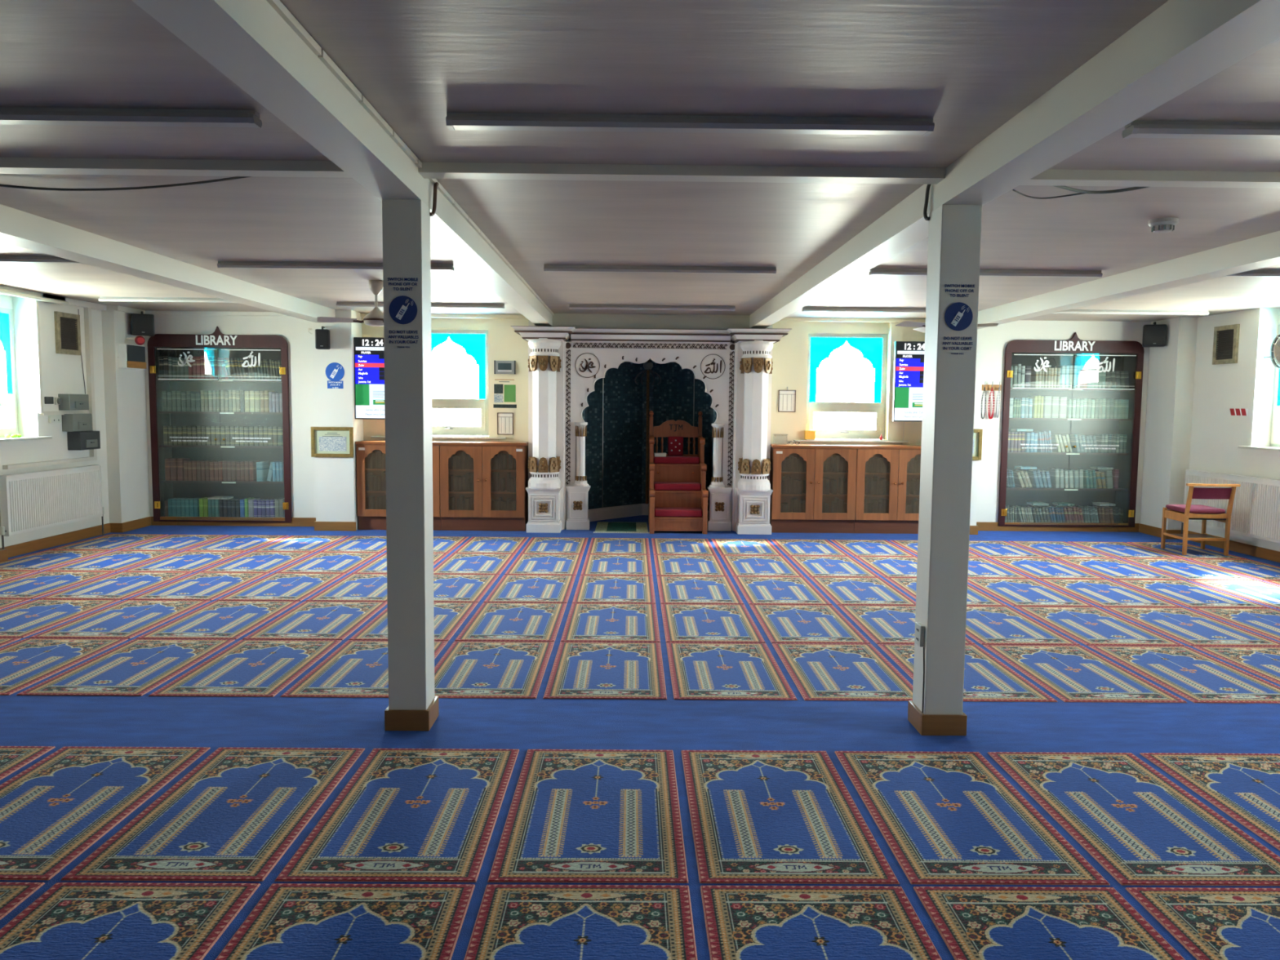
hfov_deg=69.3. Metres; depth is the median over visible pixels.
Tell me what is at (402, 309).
notice
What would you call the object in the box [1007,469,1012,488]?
book
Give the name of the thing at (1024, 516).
book
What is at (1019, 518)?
book
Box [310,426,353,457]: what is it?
framed picture
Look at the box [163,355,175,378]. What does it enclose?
book
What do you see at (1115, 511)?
book
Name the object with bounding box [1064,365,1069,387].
book
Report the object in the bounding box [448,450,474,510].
grille
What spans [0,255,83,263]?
light
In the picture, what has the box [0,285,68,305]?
light
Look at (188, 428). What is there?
book
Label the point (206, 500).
book
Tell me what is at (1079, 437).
book
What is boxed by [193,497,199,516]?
book
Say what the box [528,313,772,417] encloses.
wall
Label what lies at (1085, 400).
book
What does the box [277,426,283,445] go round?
book
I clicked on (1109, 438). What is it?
book
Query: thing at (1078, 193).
cable
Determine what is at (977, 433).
framed picture
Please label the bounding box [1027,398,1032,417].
book
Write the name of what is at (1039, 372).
book
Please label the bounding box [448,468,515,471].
shelf
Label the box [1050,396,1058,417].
book
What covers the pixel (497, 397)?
picture
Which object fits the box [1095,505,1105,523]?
book
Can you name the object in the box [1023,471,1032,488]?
book
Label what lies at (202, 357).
book
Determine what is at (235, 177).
cable
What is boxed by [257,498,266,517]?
book
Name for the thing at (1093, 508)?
book
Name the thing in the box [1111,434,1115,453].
book
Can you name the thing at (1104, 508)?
book
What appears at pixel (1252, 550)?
baseboard
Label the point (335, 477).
wall
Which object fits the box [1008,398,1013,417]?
book
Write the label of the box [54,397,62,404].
thermostat
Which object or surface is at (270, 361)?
book
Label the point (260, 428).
book
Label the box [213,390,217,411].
book
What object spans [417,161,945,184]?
ceiling beam
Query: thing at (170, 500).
book
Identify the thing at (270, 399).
book
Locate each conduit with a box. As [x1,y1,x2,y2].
[429,182,439,216]
[923,184,930,220]
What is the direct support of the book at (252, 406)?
on the bookcase at (217, 344)
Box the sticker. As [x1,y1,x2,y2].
[1229,408,1248,415]
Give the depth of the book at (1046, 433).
11.62 m
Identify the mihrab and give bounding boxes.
[511,325,791,534]
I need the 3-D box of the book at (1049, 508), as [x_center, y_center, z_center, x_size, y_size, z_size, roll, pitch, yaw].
[5.190,0.442,11.787,0.078,0.203,0.200,0,5,-1]
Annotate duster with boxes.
[4,434,21,438]
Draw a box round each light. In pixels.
[0,106,262,128]
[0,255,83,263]
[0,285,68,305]
[97,296,236,302]
[217,261,454,271]
[336,302,505,308]
[445,112,934,136]
[543,264,776,274]
[568,304,735,311]
[801,306,925,312]
[868,268,1102,278]
[1052,309,1208,315]
[1121,120,1279,139]
[1222,269,1279,277]
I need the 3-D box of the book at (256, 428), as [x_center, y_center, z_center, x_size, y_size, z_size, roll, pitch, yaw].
[-4.733,-0.547,11.522,0.055,0.237,0.200,0,5,-1]
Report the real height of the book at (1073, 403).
0.231 m
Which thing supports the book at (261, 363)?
on the bookcase at (217, 344)
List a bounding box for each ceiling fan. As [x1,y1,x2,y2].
[316,280,383,326]
[895,320,998,332]
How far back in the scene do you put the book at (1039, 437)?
11.63 m
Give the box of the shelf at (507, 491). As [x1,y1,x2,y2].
[448,489,515,493]
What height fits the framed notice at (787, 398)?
0.308 m
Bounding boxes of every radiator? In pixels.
[0,464,104,549]
[1181,469,1279,543]
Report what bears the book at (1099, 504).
on the book at (1099, 511)
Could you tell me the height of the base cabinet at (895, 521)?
1.032 m
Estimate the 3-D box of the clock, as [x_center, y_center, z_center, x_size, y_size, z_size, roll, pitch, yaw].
[-1.654,-1.380,11.345,0.260,0.166,0.034,0,5,-1]
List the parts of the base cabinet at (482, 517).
door, rail, door, rail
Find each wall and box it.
[0,296,109,547]
[101,305,150,523]
[143,315,315,517]
[311,309,363,529]
[361,316,924,444]
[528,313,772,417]
[969,328,983,525]
[976,320,1151,527]
[1139,316,1197,529]
[1187,307,1279,551]
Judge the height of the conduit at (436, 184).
0.188 m
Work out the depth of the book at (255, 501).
11.49 m
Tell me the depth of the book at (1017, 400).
11.58 m
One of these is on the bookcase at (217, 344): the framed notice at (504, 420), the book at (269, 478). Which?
the book at (269, 478)
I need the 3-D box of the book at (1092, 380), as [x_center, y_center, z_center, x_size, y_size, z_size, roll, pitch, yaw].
[5.652,-1.281,11.657,0.044,0.258,0.200,0,5,-1]
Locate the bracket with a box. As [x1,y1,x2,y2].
[125,337,135,339]
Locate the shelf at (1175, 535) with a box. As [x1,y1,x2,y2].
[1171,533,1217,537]
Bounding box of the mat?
[593,521,648,533]
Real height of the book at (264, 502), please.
0.233 m
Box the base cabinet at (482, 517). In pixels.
[440,444,528,531]
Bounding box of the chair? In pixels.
[1160,483,1240,555]
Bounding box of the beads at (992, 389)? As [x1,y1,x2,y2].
[987,386,995,418]
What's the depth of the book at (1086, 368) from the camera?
11.55 m
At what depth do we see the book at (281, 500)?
11.49 m
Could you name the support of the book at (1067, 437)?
on the bookcase at (1117, 355)
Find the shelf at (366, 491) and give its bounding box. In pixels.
[365,489,385,493]
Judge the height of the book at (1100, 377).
0.259 m
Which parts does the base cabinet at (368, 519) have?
door, rail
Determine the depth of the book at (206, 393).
11.37 m
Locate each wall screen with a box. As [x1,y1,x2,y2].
[353,337,385,419]
[892,341,924,422]
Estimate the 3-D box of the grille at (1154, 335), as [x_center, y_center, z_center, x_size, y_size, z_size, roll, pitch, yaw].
[6.149,-1.728,11.065,0.216,0.236,0.008,3,5,24]
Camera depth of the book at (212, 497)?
11.48 m
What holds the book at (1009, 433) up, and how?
on the bookcase at (1117, 355)
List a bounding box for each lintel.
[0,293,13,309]
[1277,307,1279,324]
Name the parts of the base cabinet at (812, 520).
rail, door, rail, door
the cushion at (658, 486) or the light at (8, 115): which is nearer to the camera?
the light at (8, 115)
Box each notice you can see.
[387,277,418,347]
[497,413,513,435]
[777,386,795,412]
[942,284,974,354]
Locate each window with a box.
[0,307,18,437]
[431,329,488,435]
[805,333,887,439]
[1270,324,1279,447]
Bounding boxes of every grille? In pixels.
[0,464,100,476]
[315,329,327,347]
[364,449,386,509]
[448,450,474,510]
[490,450,515,510]
[780,453,806,512]
[822,453,848,512]
[863,453,889,513]
[905,453,920,513]
[1144,324,1165,345]
[1186,469,1279,482]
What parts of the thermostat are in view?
knob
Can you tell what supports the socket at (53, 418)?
attached to the wall at (61, 374)
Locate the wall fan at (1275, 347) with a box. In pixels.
[1263,333,1279,368]
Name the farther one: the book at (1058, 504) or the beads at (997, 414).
the book at (1058, 504)
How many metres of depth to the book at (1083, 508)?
11.70 m
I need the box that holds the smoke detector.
[1147,217,1178,233]
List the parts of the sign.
text panel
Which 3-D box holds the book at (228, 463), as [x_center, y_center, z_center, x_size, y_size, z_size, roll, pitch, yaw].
[-5.077,-0.114,11.548,0.050,0.242,0.200,0,5,-1]
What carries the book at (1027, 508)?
on the bookcase at (1117, 355)
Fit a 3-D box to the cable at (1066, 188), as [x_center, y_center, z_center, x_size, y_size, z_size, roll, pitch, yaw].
[2.162,-1.378,4.357,0.586,0.016,0.236,0,5,-1]
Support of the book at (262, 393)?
on the bookcase at (217, 344)
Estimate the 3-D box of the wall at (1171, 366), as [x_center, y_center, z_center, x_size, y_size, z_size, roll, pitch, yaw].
[6.397,-0.641,11.438,0.215,2.615,1.000,0,5,-1]
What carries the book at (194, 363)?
on the bookcase at (217, 344)
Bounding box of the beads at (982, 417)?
[981,386,986,418]
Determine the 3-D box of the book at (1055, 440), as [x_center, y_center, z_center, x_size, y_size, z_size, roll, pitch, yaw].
[5.239,-0.466,11.718,0.096,0.225,0.200,0,5,-1]
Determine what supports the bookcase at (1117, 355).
attached to the wall at (996, 339)
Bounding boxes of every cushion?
[653,455,699,463]
[653,481,701,490]
[654,506,702,516]
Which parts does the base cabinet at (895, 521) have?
rail, door, rail, door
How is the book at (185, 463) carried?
on the bookcase at (217, 344)
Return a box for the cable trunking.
[32,299,89,415]
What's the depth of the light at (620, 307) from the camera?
10.05 m
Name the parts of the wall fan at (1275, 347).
blade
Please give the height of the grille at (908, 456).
0.737 m
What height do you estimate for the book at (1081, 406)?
0.232 m
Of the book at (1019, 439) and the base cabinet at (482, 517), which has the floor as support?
the base cabinet at (482, 517)
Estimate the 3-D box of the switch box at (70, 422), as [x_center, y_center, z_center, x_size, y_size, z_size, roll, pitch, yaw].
[-6.083,-0.623,10.036,0.142,0.187,0.354,0,5,-1]
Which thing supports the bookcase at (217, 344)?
in the wall at (295, 331)
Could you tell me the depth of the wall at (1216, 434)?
10.11 m
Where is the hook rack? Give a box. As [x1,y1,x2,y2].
[982,381,1001,391]
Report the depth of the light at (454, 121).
3.43 m
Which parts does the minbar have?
panel, post, post, crest rail, rail, post, panel, post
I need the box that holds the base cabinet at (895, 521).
[853,448,920,533]
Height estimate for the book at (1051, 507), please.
0.216 m
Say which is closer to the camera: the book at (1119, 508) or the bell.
the bell
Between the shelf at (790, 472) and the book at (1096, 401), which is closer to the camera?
the shelf at (790, 472)
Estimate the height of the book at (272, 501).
0.236 m
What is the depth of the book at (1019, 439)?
11.62 m
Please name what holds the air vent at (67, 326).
in the wall at (61, 374)
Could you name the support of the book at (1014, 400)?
on the bookcase at (1117, 355)
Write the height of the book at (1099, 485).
0.213 m
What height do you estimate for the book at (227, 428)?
0.240 m
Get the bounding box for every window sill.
[0,436,52,441]
[370,435,506,439]
[793,439,908,442]
[1237,445,1279,451]
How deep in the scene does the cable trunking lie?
9.44 m
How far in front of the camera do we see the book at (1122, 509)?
11.70 m
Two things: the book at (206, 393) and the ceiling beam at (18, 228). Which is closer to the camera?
the ceiling beam at (18, 228)
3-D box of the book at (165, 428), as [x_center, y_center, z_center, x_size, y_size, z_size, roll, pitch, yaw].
[-5.843,-0.555,11.502,0.055,0.235,0.200,0,5,-1]
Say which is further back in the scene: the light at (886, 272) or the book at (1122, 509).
the book at (1122, 509)
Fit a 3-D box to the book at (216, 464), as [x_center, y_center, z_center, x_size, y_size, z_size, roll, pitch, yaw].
[-5.239,-0.112,11.554,0.050,0.235,0.200,0,5,-1]
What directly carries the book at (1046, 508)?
on the bookcase at (1117, 355)
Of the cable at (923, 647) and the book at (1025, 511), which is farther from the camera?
the book at (1025, 511)
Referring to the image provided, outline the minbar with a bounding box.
[648,410,708,533]
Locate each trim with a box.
[0,549,8,562]
[42,293,287,315]
[266,0,553,315]
[360,313,925,322]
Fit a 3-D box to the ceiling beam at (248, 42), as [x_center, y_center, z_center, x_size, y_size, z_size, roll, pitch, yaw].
[-1.076,-1.248,2.999,0.190,0.155,16.200,0,5,-1]
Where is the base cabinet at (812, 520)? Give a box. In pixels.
[769,447,857,533]
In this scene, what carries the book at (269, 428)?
on the bookcase at (217, 344)
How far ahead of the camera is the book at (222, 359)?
11.35 m
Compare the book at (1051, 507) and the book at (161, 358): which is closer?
the book at (161, 358)
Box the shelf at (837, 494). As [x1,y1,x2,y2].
[780,492,847,496]
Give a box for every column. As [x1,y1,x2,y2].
[382,199,439,730]
[907,204,982,735]
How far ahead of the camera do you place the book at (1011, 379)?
11.55 m
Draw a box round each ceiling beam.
[0,157,351,177]
[0,204,335,323]
[131,0,552,326]
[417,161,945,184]
[749,0,1279,328]
[977,231,1279,328]
[1019,168,1279,188]
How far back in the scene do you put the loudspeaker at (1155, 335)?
11.07 m
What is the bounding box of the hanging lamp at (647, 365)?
[634,360,661,385]
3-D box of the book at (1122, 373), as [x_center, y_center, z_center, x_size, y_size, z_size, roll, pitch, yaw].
[6.019,-1.256,11.653,0.071,0.216,0.200,0,5,-1]
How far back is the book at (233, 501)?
11.49 m
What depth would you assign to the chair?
9.76 m
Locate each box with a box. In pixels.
[57,394,88,410]
[61,413,92,431]
[66,431,100,450]
[804,430,815,439]
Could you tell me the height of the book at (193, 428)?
0.231 m
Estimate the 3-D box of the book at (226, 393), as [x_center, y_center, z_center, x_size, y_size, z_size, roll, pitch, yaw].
[-5.083,-0.970,11.484,0.046,0.248,0.200,0,5,-1]
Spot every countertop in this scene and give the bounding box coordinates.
[355,440,528,445]
[770,444,921,448]
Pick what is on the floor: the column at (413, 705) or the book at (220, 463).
the column at (413, 705)
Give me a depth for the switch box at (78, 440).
10.02 m
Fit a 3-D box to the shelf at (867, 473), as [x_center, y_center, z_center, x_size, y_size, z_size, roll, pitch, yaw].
[3.116,-0.085,11.365,0.972,0.018,0.255,0,5,-1]
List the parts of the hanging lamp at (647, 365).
globe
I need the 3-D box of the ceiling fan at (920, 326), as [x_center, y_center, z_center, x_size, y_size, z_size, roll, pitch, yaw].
[2.659,-1.530,8.320,0.912,0.400,0.812,0,5,-1]
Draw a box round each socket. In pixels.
[48,414,62,422]
[915,622,924,647]
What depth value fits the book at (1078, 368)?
11.56 m
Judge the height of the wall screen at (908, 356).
0.953 m
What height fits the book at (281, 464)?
0.241 m
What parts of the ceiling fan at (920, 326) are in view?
blade, blade, blade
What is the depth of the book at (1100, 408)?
11.58 m
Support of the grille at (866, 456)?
attached to the base cabinet at (895, 521)
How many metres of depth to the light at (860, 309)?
10.07 m
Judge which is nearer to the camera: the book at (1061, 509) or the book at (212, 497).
the book at (212, 497)
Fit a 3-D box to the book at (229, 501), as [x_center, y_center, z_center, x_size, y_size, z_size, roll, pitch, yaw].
[-5.095,0.358,11.591,0.047,0.235,0.200,0,5,-1]
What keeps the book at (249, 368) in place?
on the bookcase at (217, 344)
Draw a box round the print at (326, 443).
[319,436,346,451]
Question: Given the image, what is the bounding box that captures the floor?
[0,515,1279,959]
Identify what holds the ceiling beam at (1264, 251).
attached to the ceiling
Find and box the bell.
[134,335,145,345]
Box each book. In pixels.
[159,356,164,378]
[162,391,172,411]
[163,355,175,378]
[163,425,175,444]
[164,457,172,480]
[164,500,168,516]
[167,391,172,411]
[168,357,178,378]
[168,426,173,444]
[168,497,176,516]
[170,457,180,480]
[172,358,177,378]
[172,391,177,411]
[172,497,180,516]
[173,426,177,444]
[176,358,180,378]
[176,391,186,411]
[176,497,186,516]
[177,426,182,444]
[177,457,190,480]
[180,358,185,378]
[181,391,186,411]
[181,497,190,516]
[182,425,194,444]
[183,460,192,480]
[184,362,188,378]
[185,497,192,516]
[186,391,198,411]
[186,426,192,445]
[187,460,195,480]
[188,357,193,378]
[189,497,198,516]
[191,392,195,411]
[191,426,197,445]
[192,356,196,378]
[192,460,199,480]
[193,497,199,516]
[195,392,200,411]
[196,356,200,378]
[196,425,208,445]
[196,460,207,480]
[199,497,208,516]
[200,355,205,378]
[200,390,208,411]
[200,461,205,480]
[201,426,206,445]
[203,497,208,516]
[204,355,215,378]
[204,391,208,411]
[205,460,216,480]
[206,426,211,445]
[207,496,233,499]
[208,357,213,378]
[208,391,213,411]
[208,499,212,516]
[209,461,217,480]
[211,426,216,445]
[211,499,215,516]
[213,357,217,378]
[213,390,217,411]
[214,461,218,480]
[215,426,223,445]
[215,499,219,516]
[216,390,221,412]
[217,357,226,379]
[217,460,226,480]
[219,499,223,516]
[220,357,228,379]
[220,390,228,412]
[220,426,226,445]
[222,460,232,480]
[223,498,231,516]
[224,359,231,379]
[224,391,229,412]
[225,426,231,445]
[226,460,237,481]
[227,358,235,379]
[227,498,235,516]
[228,390,232,412]
[230,358,237,379]
[230,426,235,445]
[231,461,240,481]
[231,498,239,516]
[232,390,239,412]
[234,358,240,379]
[235,391,240,412]
[235,426,241,445]
[235,462,240,481]
[235,498,241,516]
[237,358,244,379]
[239,426,250,445]
[240,358,248,379]
[240,390,246,412]
[240,460,247,481]
[240,497,246,516]
[244,391,250,412]
[244,426,249,445]
[244,460,253,481]
[244,497,253,517]
[248,360,252,379]
[248,426,254,445]
[248,460,259,481]
[248,497,259,517]
[249,360,255,379]
[249,391,255,412]
[253,359,258,379]
[253,426,263,445]
[253,498,262,517]
[254,391,260,412]
[256,359,261,379]
[256,461,269,481]
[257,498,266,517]
[258,426,263,445]
[259,359,264,379]
[259,391,264,412]
[262,359,270,379]
[262,498,271,517]
[263,426,274,445]
[264,390,274,412]
[265,359,271,379]
[266,461,275,481]
[266,498,271,517]
[267,426,273,445]
[268,391,277,412]
[269,359,277,379]
[270,498,275,517]
[271,360,276,379]
[271,393,275,412]
[272,426,278,445]
[272,461,281,481]
[275,360,279,379]
[275,392,279,412]
[275,461,282,481]
[275,497,280,517]
[277,360,281,379]
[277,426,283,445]
[279,393,282,412]
[279,461,284,481]
[279,497,284,517]
[653,453,666,457]
[1005,504,1013,522]
[1005,505,1009,522]
[1006,471,1008,487]
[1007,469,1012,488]
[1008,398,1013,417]
[1008,431,1010,452]
[1008,506,1011,522]
[1009,431,1013,452]
[1009,469,1014,488]
[1010,366,1013,387]
[1011,364,1021,387]
[1011,428,1032,431]
[1012,365,1017,387]
[1012,399,1016,417]
[1013,431,1017,452]
[1013,469,1028,488]
[1013,471,1024,488]
[1013,505,1025,522]
[1013,506,1016,522]
[1013,506,1022,522]
[1014,466,1036,469]
[1015,397,1025,417]
[1015,399,1018,417]
[1015,431,1021,452]
[1017,399,1021,417]
[1017,505,1026,522]
[1020,365,1025,387]
[1020,431,1025,452]
[1021,506,1029,522]
[1022,506,1031,522]
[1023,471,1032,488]
[1024,365,1031,387]
[1024,397,1028,417]
[1024,432,1030,452]
[1024,506,1033,522]
[1025,431,1034,452]
[1026,469,1039,488]
[1026,502,1048,506]
[1026,505,1037,522]
[1027,396,1037,417]
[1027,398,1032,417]
[1030,368,1038,387]
[1031,395,1040,417]
[1031,506,1040,522]
[1032,431,1042,452]
[1032,469,1043,488]
[1033,433,1037,452]
[1034,506,1044,522]
[1035,367,1041,387]
[1036,431,1047,452]
[1036,506,1047,522]
[1040,368,1044,387]
[1040,395,1051,417]
[1040,396,1044,417]
[1040,432,1044,452]
[1040,470,1047,488]
[1042,470,1051,488]
[1043,430,1052,452]
[1044,368,1048,387]
[1044,506,1049,522]
[1044,506,1053,522]
[1045,431,1049,452]
[1046,505,1056,522]
[1047,367,1050,387]
[1048,467,1059,488]
[1049,368,1053,387]
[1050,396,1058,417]
[1050,434,1060,452]
[1050,505,1059,522]
[1052,502,1075,506]
[1053,367,1057,387]
[1054,365,1065,387]
[1054,506,1065,522]
[1056,368,1060,387]
[1056,467,1064,488]
[1057,396,1066,417]
[1057,434,1065,452]
[1057,506,1062,522]
[1059,506,1069,522]
[1060,433,1072,452]
[1061,435,1068,452]
[1063,469,1073,488]
[1063,470,1068,488]
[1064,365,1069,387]
[1064,506,1071,522]
[1066,399,1072,417]
[1066,506,1075,522]
[1068,365,1073,388]
[1068,434,1079,452]
[1068,506,1077,522]
[1069,398,1079,418]
[1070,469,1078,488]
[1071,365,1077,388]
[1071,400,1075,417]
[1071,468,1083,488]
[1074,506,1080,522]
[1075,365,1080,388]
[1075,505,1087,523]
[1077,434,1087,453]
[1077,435,1084,452]
[1078,507,1084,522]
[1079,400,1083,418]
[1080,365,1084,388]
[1080,398,1087,418]
[1080,505,1090,523]
[1083,366,1088,388]
[1083,469,1089,488]
[1084,435,1091,453]
[1085,505,1096,523]
[1086,399,1091,418]
[1086,435,1094,453]
[1086,468,1097,488]
[1087,366,1091,388]
[1088,435,1097,453]
[1088,471,1093,488]
[1088,507,1093,523]
[1089,400,1094,418]
[1089,466,1113,469]
[1090,367,1094,388]
[1091,366,1098,388]
[1091,399,1098,418]
[1092,502,1115,506]
[1092,505,1102,523]
[1093,434,1104,453]
[1094,398,1106,418]
[1094,507,1098,523]
[1095,471,1102,488]
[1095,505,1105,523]
[1097,367,1102,388]
[1097,399,1102,418]
[1097,471,1106,488]
[1098,469,1112,488]
[1101,367,1106,388]
[1101,433,1111,453]
[1101,506,1111,523]
[1103,434,1108,453]
[1103,506,1108,523]
[1103,506,1114,523]
[1105,370,1111,388]
[1105,399,1110,418]
[1106,398,1113,418]
[1110,369,1115,388]
[1110,506,1120,523]
[1111,433,1123,453]
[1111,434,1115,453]
[1111,469,1119,488]
[1112,400,1117,418]
[1112,507,1118,523]
[1113,399,1124,418]
[1115,370,1119,388]
[1115,435,1119,453]
[1116,400,1120,418]
[1120,371,1124,388]
[1120,508,1123,523]
[1122,434,1127,453]
[1124,371,1128,388]
[1124,399,1128,418]
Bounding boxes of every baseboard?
[0,516,151,557]
[151,516,1139,534]
[1138,523,1279,562]
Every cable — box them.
[0,176,252,191]
[78,309,85,394]
[921,647,924,712]
[1012,189,1084,199]
[1052,185,1148,194]
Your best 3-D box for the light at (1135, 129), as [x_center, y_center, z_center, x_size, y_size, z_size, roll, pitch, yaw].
[2.725,-1.305,3.477,1.800,0.050,0.084,0,5,-1]
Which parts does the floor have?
prayer panel, prayer panel, prayer panel, prayer panel, prayer panel, prayer panel, prayer panel, prayer panel, prayer panel, prayer panel, prayer panel, prayer panel, prayer panel, prayer panel, prayer panel, prayer panel, prayer panel, prayer panel, prayer panel, prayer panel, prayer panel, prayer panel, prayer panel, prayer panel, prayer panel, prayer panel, prayer panel, prayer panel, prayer panel, prayer panel, prayer panel, prayer panel, prayer panel, prayer panel, prayer panel, prayer panel, prayer panel, prayer panel, prayer panel, prayer panel, prayer panel, prayer panel, prayer panel, prayer panel, prayer panel, prayer panel, prayer panel, prayer panel, prayer panel, prayer panel, prayer panel, prayer panel, prayer panel, prayer panel, prayer panel, prayer panel, prayer panel, prayer panel, prayer panel, prayer panel, prayer panel, prayer panel, prayer panel, prayer panel, prayer panel, prayer panel, prayer panel, prayer panel, prayer panel, prayer panel, prayer panel, prayer panel, prayer panel, prayer panel, prayer panel, prayer panel, prayer panel, prayer panel, prayer panel, prayer panel, prayer panel, prayer panel, prayer panel, prayer panel, prayer panel, prayer panel, prayer panel, prayer panel, prayer panel, prayer panel, prayer panel, prayer panel, prayer panel, prayer panel, prayer panel, prayer panel, prayer panel, prayer panel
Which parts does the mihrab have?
panel moulding, cornice, moulding, panel moulding, recess skirting, arch moulding, panel, cornice, panel moulding, moulding, panel moulding, cornice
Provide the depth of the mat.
11.52 m
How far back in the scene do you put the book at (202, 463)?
11.45 m
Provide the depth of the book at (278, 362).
11.36 m
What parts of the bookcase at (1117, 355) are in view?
rail, shelf, shelf, shelf, shelf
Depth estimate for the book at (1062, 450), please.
11.61 m
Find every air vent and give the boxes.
[53,311,81,355]
[1212,324,1239,364]
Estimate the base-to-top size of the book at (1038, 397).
0.279 m
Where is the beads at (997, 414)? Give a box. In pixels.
[995,386,999,417]
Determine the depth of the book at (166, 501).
11.49 m
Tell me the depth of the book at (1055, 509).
11.69 m
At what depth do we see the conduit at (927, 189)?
4.36 m
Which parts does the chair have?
leg, rail, rail, leg, seat, leg, rail, seat, rail, backrest, rail, rail, leg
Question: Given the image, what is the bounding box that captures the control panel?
[44,396,53,404]
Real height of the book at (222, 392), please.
0.263 m
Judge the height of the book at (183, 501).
0.238 m
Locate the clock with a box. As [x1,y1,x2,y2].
[493,360,515,373]
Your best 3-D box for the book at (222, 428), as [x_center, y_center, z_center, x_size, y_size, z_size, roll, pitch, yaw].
[-5.142,-0.548,11.517,0.055,0.232,0.200,0,5,-1]
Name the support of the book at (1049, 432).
on the bookcase at (1117, 355)
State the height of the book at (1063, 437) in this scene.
0.215 m
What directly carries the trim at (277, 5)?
attached to the ceiling beam at (248, 42)
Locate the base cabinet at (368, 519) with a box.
[355,444,440,530]
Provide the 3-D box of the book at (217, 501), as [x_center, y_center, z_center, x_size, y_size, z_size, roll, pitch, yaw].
[-5.251,0.354,11.590,0.041,0.240,0.200,0,5,-1]
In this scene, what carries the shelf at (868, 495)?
attached to the base cabinet at (895, 521)
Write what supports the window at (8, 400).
in the wall at (61, 374)
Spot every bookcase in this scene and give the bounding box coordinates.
[147,326,291,522]
[997,332,1144,527]
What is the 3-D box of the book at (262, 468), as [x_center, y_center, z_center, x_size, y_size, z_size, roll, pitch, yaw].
[-4.704,-0.108,11.550,0.082,0.238,0.200,0,5,-1]
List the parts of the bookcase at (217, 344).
shelf, shelf, shelf, rail, shelf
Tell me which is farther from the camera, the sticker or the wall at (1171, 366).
the wall at (1171, 366)
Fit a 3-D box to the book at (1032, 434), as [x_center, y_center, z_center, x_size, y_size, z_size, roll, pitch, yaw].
[4.916,-0.480,11.710,0.046,0.249,0.200,0,5,-1]
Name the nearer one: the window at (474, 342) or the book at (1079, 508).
the window at (474, 342)
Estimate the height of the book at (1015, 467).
0.030 m
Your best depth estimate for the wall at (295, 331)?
11.29 m
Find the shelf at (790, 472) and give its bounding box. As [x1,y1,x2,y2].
[781,471,848,474]
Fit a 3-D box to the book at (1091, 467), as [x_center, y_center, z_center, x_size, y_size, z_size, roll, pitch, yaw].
[5.844,-0.151,11.735,0.200,0.030,0.200,0,5,-1]
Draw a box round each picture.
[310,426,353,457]
[493,383,502,393]
[493,394,502,402]
[493,404,516,408]
[972,429,982,460]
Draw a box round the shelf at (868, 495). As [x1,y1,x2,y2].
[864,493,917,497]
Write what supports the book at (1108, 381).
on the bookcase at (1117, 355)
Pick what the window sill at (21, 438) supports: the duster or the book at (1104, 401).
the duster
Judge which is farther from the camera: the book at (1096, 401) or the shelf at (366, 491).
the book at (1096, 401)
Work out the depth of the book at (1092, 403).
11.58 m
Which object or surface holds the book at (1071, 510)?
on the bookcase at (1117, 355)
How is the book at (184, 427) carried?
on the bookcase at (217, 344)
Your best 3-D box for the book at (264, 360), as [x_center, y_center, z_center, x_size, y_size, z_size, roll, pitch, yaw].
[-4.597,-1.364,11.450,0.046,0.250,0.200,0,5,-1]
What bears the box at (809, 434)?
on the window sill at (806, 440)
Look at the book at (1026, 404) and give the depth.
11.58 m
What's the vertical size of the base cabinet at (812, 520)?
1.032 m
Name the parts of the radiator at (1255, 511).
panel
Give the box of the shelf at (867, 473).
[866,472,919,475]
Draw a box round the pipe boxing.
[2,307,97,469]
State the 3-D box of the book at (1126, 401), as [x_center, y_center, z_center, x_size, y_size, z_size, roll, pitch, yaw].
[6.089,-0.893,11.681,0.044,0.240,0.200,0,5,-1]
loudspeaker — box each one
[130,311,154,336]
[315,326,329,349]
[1142,321,1166,346]
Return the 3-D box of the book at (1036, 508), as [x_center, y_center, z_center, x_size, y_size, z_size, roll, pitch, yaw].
[5.025,0.443,11.784,0.080,0.199,0.200,0,5,-1]
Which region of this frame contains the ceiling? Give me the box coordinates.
[0,0,1279,341]
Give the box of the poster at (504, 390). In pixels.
[493,378,516,408]
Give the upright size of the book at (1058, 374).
0.246 m
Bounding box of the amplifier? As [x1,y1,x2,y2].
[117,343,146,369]
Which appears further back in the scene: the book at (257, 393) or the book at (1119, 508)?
the book at (1119, 508)
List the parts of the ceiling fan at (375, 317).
blade, blade arm, motor, down rod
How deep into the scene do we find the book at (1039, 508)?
11.69 m
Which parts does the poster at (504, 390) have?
green panel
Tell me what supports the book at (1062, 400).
on the bookcase at (1117, 355)
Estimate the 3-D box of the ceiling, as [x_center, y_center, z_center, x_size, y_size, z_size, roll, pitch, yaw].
[0.243,-1.446,3.896,13.430,0.485,18.600,0,5,-1]
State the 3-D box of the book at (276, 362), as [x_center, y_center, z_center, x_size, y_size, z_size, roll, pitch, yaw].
[-4.450,-1.353,11.449,0.053,0.230,0.200,0,5,-1]

